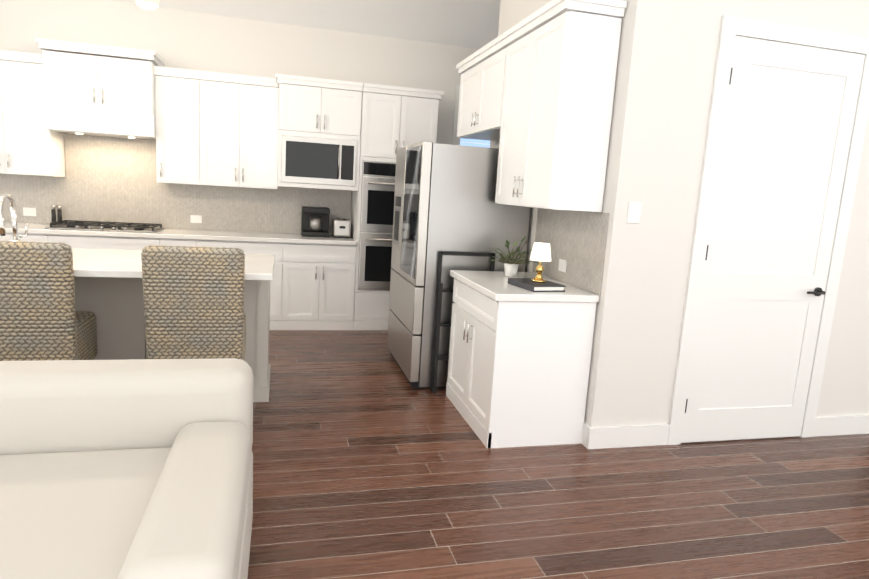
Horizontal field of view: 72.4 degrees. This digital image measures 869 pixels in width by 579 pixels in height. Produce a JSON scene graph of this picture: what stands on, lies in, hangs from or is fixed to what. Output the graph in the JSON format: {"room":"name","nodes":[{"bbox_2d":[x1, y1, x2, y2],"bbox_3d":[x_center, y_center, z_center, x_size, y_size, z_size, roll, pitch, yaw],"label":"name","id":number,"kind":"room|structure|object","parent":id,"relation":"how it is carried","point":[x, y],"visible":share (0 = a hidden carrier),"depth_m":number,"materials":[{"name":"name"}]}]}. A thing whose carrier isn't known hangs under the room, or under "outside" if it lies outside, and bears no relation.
{"room":"kitchen","nodes":[
{"label":"kitchen","id":0,"kind":"room"},
{"bbox_2d":[0,0,478,233],"bbox_3d":[-3.095,-1.257,5.970,9.960,3.080,0.160,1,10,-15],"label":"wall","id":1,"kind":"structure","parent":0,"point":[200,41],"depth_m":5.97,"materials":[{"name":"white paint"}]},
{"bbox_2d":[0,54,64,176],"bbox_3d":[-3.912,-1.580,5.427,0.808,1.026,0.338,1,10,-15],"label":"upper cabinet","id":2,"kind":"object","parent":1,"relation":"attached to","point":[26,148],"depth_m":5.33,"materials":[{"name":"white wood"}]},
{"bbox_2d":[40,42,163,139],"bbox_3d":[-3.064,-1.813,5.533,0.879,0.721,0.473,1,10,-15],"label":"upper cabinet","id":3,"kind":"object","parent":1,"relation":"attached to","point":[86,90],"depth_m":5.32,"materials":[{"name":"white wood"}]},
{"bbox_2d":[0,134,351,234],"bbox_3d":[-2.959,-1.061,5.951,4.240,0.874,0.010,1,10,-15],"label":"tile backsplash","id":4,"kind":"structure","parent":1,"relation":"attached to","point":[109,179],"depth_m":5.94,"materials":[{"name":"beige tile"}]},
{"bbox_2d":[23,207,35,215],"bbox_3d":[-3.924,-0.753,5.748,0.110,0.080,0.006,1,10,-15],"label":"outlet","id":5,"kind":"object","parent":4,"relation":"attached to","point":[26,211],"depth_m":5.75,"materials":[{"name":"white plastic"}]},
{"bbox_2d":[190,215,201,222],"bbox_3d":[-2.463,-0.727,6.129,0.110,0.080,0.006,1,10,-15],"label":"outlet","id":6,"kind":"object","parent":4,"relation":"attached to","point":[193,218],"depth_m":6.13,"materials":[{"name":"white plastic"}]},
{"bbox_2d":[152,70,207,184],"bbox_3d":[-2.454,-1.555,5.807,0.449,1.026,0.338,1,10,-15],"label":"upper cabinet","id":7,"kind":"object","parent":1,"relation":"attached to","point":[181,139],"depth_m":5.65,"materials":[{"name":"white wood"}]},
{"bbox_2d":[208,74,277,188],"bbox_3d":[-1.968,-1.546,5.933,0.787,1.026,0.338,1,10,-15],"label":"upper cabinet","id":8,"kind":"object","parent":1,"relation":"attached to","point":[217,129],"depth_m":5.78,"materials":[{"name":"white wood"}]},
{"bbox_2d":[268,74,362,190],"bbox_3d":[-1.202,-1.526,5.984,0.836,0.991,0.624,1,10,-15],"label":"upper cabinet","id":9,"kind":"object","parent":1,"relation":"attached to","point":[316,126],"depth_m":5.71,"materials":[{"name":"white wood"}]},
{"bbox_2d":[452,84,489,144],"bbox_3d":[0.584,-1.575,6.787,0.850,1.390,0.125,1,10,-15],"label":"nook window","id":10,"kind":"structure","parent":1,"relation":"in","point":[456,140],"depth_m":6.61,"materials":[{"name":"white"}]},
{"bbox_2d":[103,0,500,48],"bbox_3d":[0.346,-2.481,3.037,15.100,0.800,6.740,1,10,-15],"label":"ceiling","id":11,"kind":"structure","parent":0,"point":[469,23],"depth_m":6.01,"materials":[{"name":"white paint"}]},
{"bbox_2d":[136,0,158,8],"bbox_3d":[-1.643,-2.349,3.367,0.132,1.405,0.132,1,10,-15],"label":"pendant light","id":12,"kind":"object","parent":11,"relation":"hanging from","point":[149,4],"visible":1,"depth_m":3.45,"materials":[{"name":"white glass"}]},
{"bbox_2d":[247,330,868,578],"bbox_3d":[0.358,0.801,4.558,16.600,0.100,9.100,1,10,-15],"label":"floor","id":13,"kind":"structure","parent":0,"point":[369,462],"depth_m":2.96,"materials":[{"name":"brown wood"}]},
{"bbox_2d":[0,226,66,242],"bbox_3d":[-3.924,-0.120,5.548,0.896,0.880,0.608,1,10,-15],"label":"base cabinet","id":14,"kind":"object","parent":13,"relation":"on","point":[35,233],"depth_m":5.26,"materials":[{"name":"white"}]},
{"bbox_2d":[0,241,97,360],"bbox_3d":[-2.232,0.250,3.308,0.536,1.083,0.515,1,10,-15],"label":"stool","id":15,"kind":"object","parent":13,"relation":"on","point":[41,318],"visible":0.88,"depth_m":3.09,"materials":[{"name":"beige wicker"}]},
{"bbox_2d":[56,230,175,250],"bbox_3d":[-3.102,-0.106,5.762,1.036,0.880,0.608,1,10,-15],"label":"base cabinet","id":16,"kind":"object","parent":13,"relation":"on","point":[78,239],"depth_m":5.42,"materials":[{"name":"white"}]},
{"bbox_2d":[51,205,61,224],"bbox_3d":[-3.648,-0.718,5.726,0.090,0.190,0.042,-4,12,-38],"label":"grinders","id":17,"kind":"object","parent":16,"relation":"on","point":[53,213],"visible":0.92,"depth_m":5.71,"materials":[{"name":"black"}]},
{"bbox_2d":[45,220,164,232],"bbox_3d":[-3.117,-0.606,5.673,0.910,0.051,0.500,1,10,-15],"label":"cooktop","id":18,"kind":"object","parent":16,"relation":"in","point":[105,226],"visible":1,"depth_m":5.57,"materials":[{"name":"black metal"}]},
{"bbox_2d":[0,358,252,578],"bbox_3d":[-1.570,0.719,1.589,2.030,0.800,1.110,1,10,-15],"label":"sofa","id":19,"kind":"object","parent":13,"relation":"on","point":[129,469],"visible":1,"depth_m":1.80,"materials":[{"name":"white fabric"}]},
{"bbox_2d":[73,276,271,401],"bbox_3d":[-2.505,0.257,3.766,2.822,0.888,0.661,1,10,-15],"label":"kitchen island","id":20,"kind":"object","parent":13,"relation":"on","point":[108,287],"depth_m":3.72,"materials":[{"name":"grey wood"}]},
{"bbox_2d":[71,248,274,279],"bbox_3d":[-2.412,-0.177,3.564,2.796,0.040,0.978,1,10,-15],"label":"island countertop","id":21,"kind":"structure","parent":20,"relation":"on","point":[96,264],"depth_m":3.57,"materials":[{"name":"white stone"}]},
{"bbox_2d":[0,193,28,240],"bbox_3d":[-2.703,-0.436,3.805,0.108,0.354,0.239,1,10,-15],"label":"faucet","id":22,"kind":"object","parent":21,"relation":"on","point":[3,197],"visible":0.94,"depth_m":3.85,"materials":[{"name":"silver metal"}]},
{"bbox_2d":[168,230,207,246],"bbox_3d":[-2.502,-0.095,5.918,0.436,0.880,0.608,1,10,-15],"label":"base cabinet","id":23,"kind":"object","parent":13,"relation":"on","point":[187,238],"depth_m":5.58,"materials":[{"name":"white"}]},
{"bbox_2d":[141,245,245,360],"bbox_3d":[-1.406,0.261,3.548,0.536,1.083,0.515,1,10,-15],"label":"stool","id":24,"kind":"object","parent":13,"relation":"on","point":[193,299],"visible":0.92,"depth_m":3.29,"materials":[{"name":"beige wicker"}]},
{"bbox_2d":[204,234,291,329],"bbox_3d":[-1.965,-0.086,6.058,0.906,0.880,0.608,1,10,-15],"label":"base cabinet","id":25,"kind":"object","parent":13,"relation":"on","point":[279,245],"depth_m":5.83,"materials":[{"name":"white wood"}]},
{"bbox_2d":[288,234,356,329],"bbox_3d":[-1.263,-0.074,6.241,0.778,0.880,0.608,1,10,-15],"label":"base cabinet","id":26,"kind":"object","parent":13,"relation":"on","point":[312,284],"depth_m":5.96,"materials":[{"name":"white wood"}]},
{"bbox_2d":[301,206,329,236],"bbox_3d":[-1.257,-0.717,6.257,0.280,0.300,0.260,1,10,-15],"label":"coffee maker","id":27,"kind":"object","parent":26,"relation":"on","point":[314,221],"visible":1,"depth_m":6.17,"materials":[{"name":"black plastic"}]},
{"bbox_2d":[332,218,350,237],"bbox_3d":[-0.992,-0.654,6.309,0.180,0.192,0.272,1,10,-15],"label":"toaster","id":28,"kind":"object","parent":26,"relation":"on","point":[341,228],"visible":1,"depth_m":6.20,"materials":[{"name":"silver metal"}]},
{"bbox_2d":[350,83,443,329],"bbox_3d":[-0.439,-0.823,6.271,0.801,2.445,0.694,1,10,-15],"label":"tall cabinet","id":29,"kind":"object","parent":13,"relation":"on","point":[393,118],"visible":0.65,"depth_m":5.92,"materials":[{"name":"white wood"}]},
{"bbox_2d":[387,141,529,388],"bbox_3d":[0.148,-0.220,4.822,0.848,1.800,0.990,1,10,-15],"label":"fridge","id":30,"kind":"object","parent":13,"relation":"on","point":[444,197],"visible":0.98,"depth_m":4.32,"materials":[{"name":"silver metal"}]},
{"bbox_2d":[430,251,495,393],"bbox_3d":[0.214,0.248,4.352,0.424,1.040,0.080,1,10,-15],"label":"step ladder","id":31,"kind":"object","parent":13,"relation":"on","point":[437,325],"visible":0.48,"depth_m":4.29,"materials":[{"name":"grey metal"}]},
{"bbox_2d":[446,270,598,447],"bbox_3d":[0.505,0.403,3.891,0.642,0.920,0.945,1,10,-15],"label":"base cabinet","id":32,"kind":"object","parent":13,"relation":"on","point":[519,366],"visible":1,"depth_m":3.49,"materials":[{"name":"white wood"}]},
{"bbox_2d":[490,236,537,276],"bbox_3d":[0.537,-0.231,4.046,0.353,0.278,0.392,1,10,-15],"label":"potted plant","id":33,"kind":"object","parent":32,"relation":"on","point":[510,267],"visible":1,"depth_m":4.04,"materials":[{"name":"green plant"}]},
{"bbox_2d":[508,278,565,291],"bbox_3d":[0.617,-0.030,3.614,0.222,0.034,0.300,0,10,-22],"label":"book","id":34,"kind":"object","parent":32,"relation":"on","point":[530,285],"visible":0.92,"depth_m":3.52,"materials":[{"name":"grey paper"}]},
{"bbox_2d":[530,242,550,282],"bbox_3d":[0.643,-0.165,3.607,0.132,0.235,0.132,1,10,-15],"label":"table lamp","id":35,"kind":"object","parent":34,"relation":"on","point":[540,252],"visible":1,"depth_m":3.56,"materials":[{"name":"white fabric"}]},
{"bbox_2d":[583,424,669,448],"bbox_3d":[1.178,0.891,3.613,0.546,0.130,0.036,1,10,-15],"label":"baseboard","id":36,"kind":"structure","parent":13,"relation":"on","point":[621,436],"depth_m":3.59,"materials":[{"name":"white wood"}]},
{"bbox_2d":[813,415,868,436],"bbox_3d":[2.746,0.920,4.010,0.470,0.130,0.015,1,10,-15],"label":"baseboard","id":37,"kind":"structure","parent":13,"relation":"on","point":[856,424],"depth_m":4.00,"materials":[{"name":"white wood"}]},
{"bbox_2d":[490,0,868,442],"bbox_3d":[1.807,-1.289,4.530,2.120,4.200,2.200,1,10,-15],"label":"wall block","id":38,"kind":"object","parent":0,"point":[666,61],"visible":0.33,"depth_m":3.43,"materials":[{"name":"white paint"}]},
{"bbox_2d":[457,40,503,140],"bbox_3d":[0.503,-1.506,4.638,0.333,0.576,1.080,1,10,-15],"label":"upper cabinet","id":39,"kind":"object","parent":38,"relation":"attached to","point":[479,97],"depth_m":4.56,"materials":[{"name":"white wood"}]},
{"bbox_2d":[495,0,624,211],"bbox_3d":[0.731,-1.074,3.734,0.333,1.106,0.895,1,10,-15],"label":"upper cabinet","id":40,"kind":"object","parent":38,"relation":"attached to","point":[536,95],"depth_m":3.37,"materials":[{"name":"white wood"}]},
{"bbox_2d":[532,208,609,295],"bbox_3d":[0.859,-0.284,3.876,0.010,0.477,0.970,1,10,-15],"label":"tile backsplash","id":41,"kind":"structure","parent":38,"relation":"attached to","point":[577,240],"depth_m":3.74,"materials":[{"name":"beige tile"}]},
{"bbox_2d":[558,259,566,272],"bbox_3d":[0.841,-0.156,3.895,0.006,0.080,0.110,1,10,-15],"label":"outlet","id":42,"kind":"object","parent":41,"relation":"attached to","point":[562,267],"depth_m":3.89,"materials":[{"name":"white plastic"}]},
{"bbox_2d":[626,201,641,223],"bbox_3d":[1.128,-0.435,3.353,0.080,0.120,0.007,1,10,-15],"label":"light switch","id":43,"kind":"object","parent":38,"relation":"attached to","point":[634,211],"depth_m":3.35,"materials":[{"name":"white plastic"}]},
{"bbox_2d":[667,15,868,444],"bbox_3d":[2.060,-0.260,3.591,1.110,2.510,0.070,1,10,-15],"label":"door","id":44,"kind":"structure","parent":38,"relation":"attached to","point":[786,130],"depth_m":3.60,"materials":[{"name":"white wood"}]},
{"label":"outside","id":45,"kind":"structure","parent":0,"visible":0},
{"bbox_2d":[460,138,489,147],"bbox_3d":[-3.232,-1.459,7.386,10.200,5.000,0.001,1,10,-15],"label":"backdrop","id":46,"kind":"structure","parent":45,"point":[474,143],"depth_m":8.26,"materials":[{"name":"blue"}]}
]}

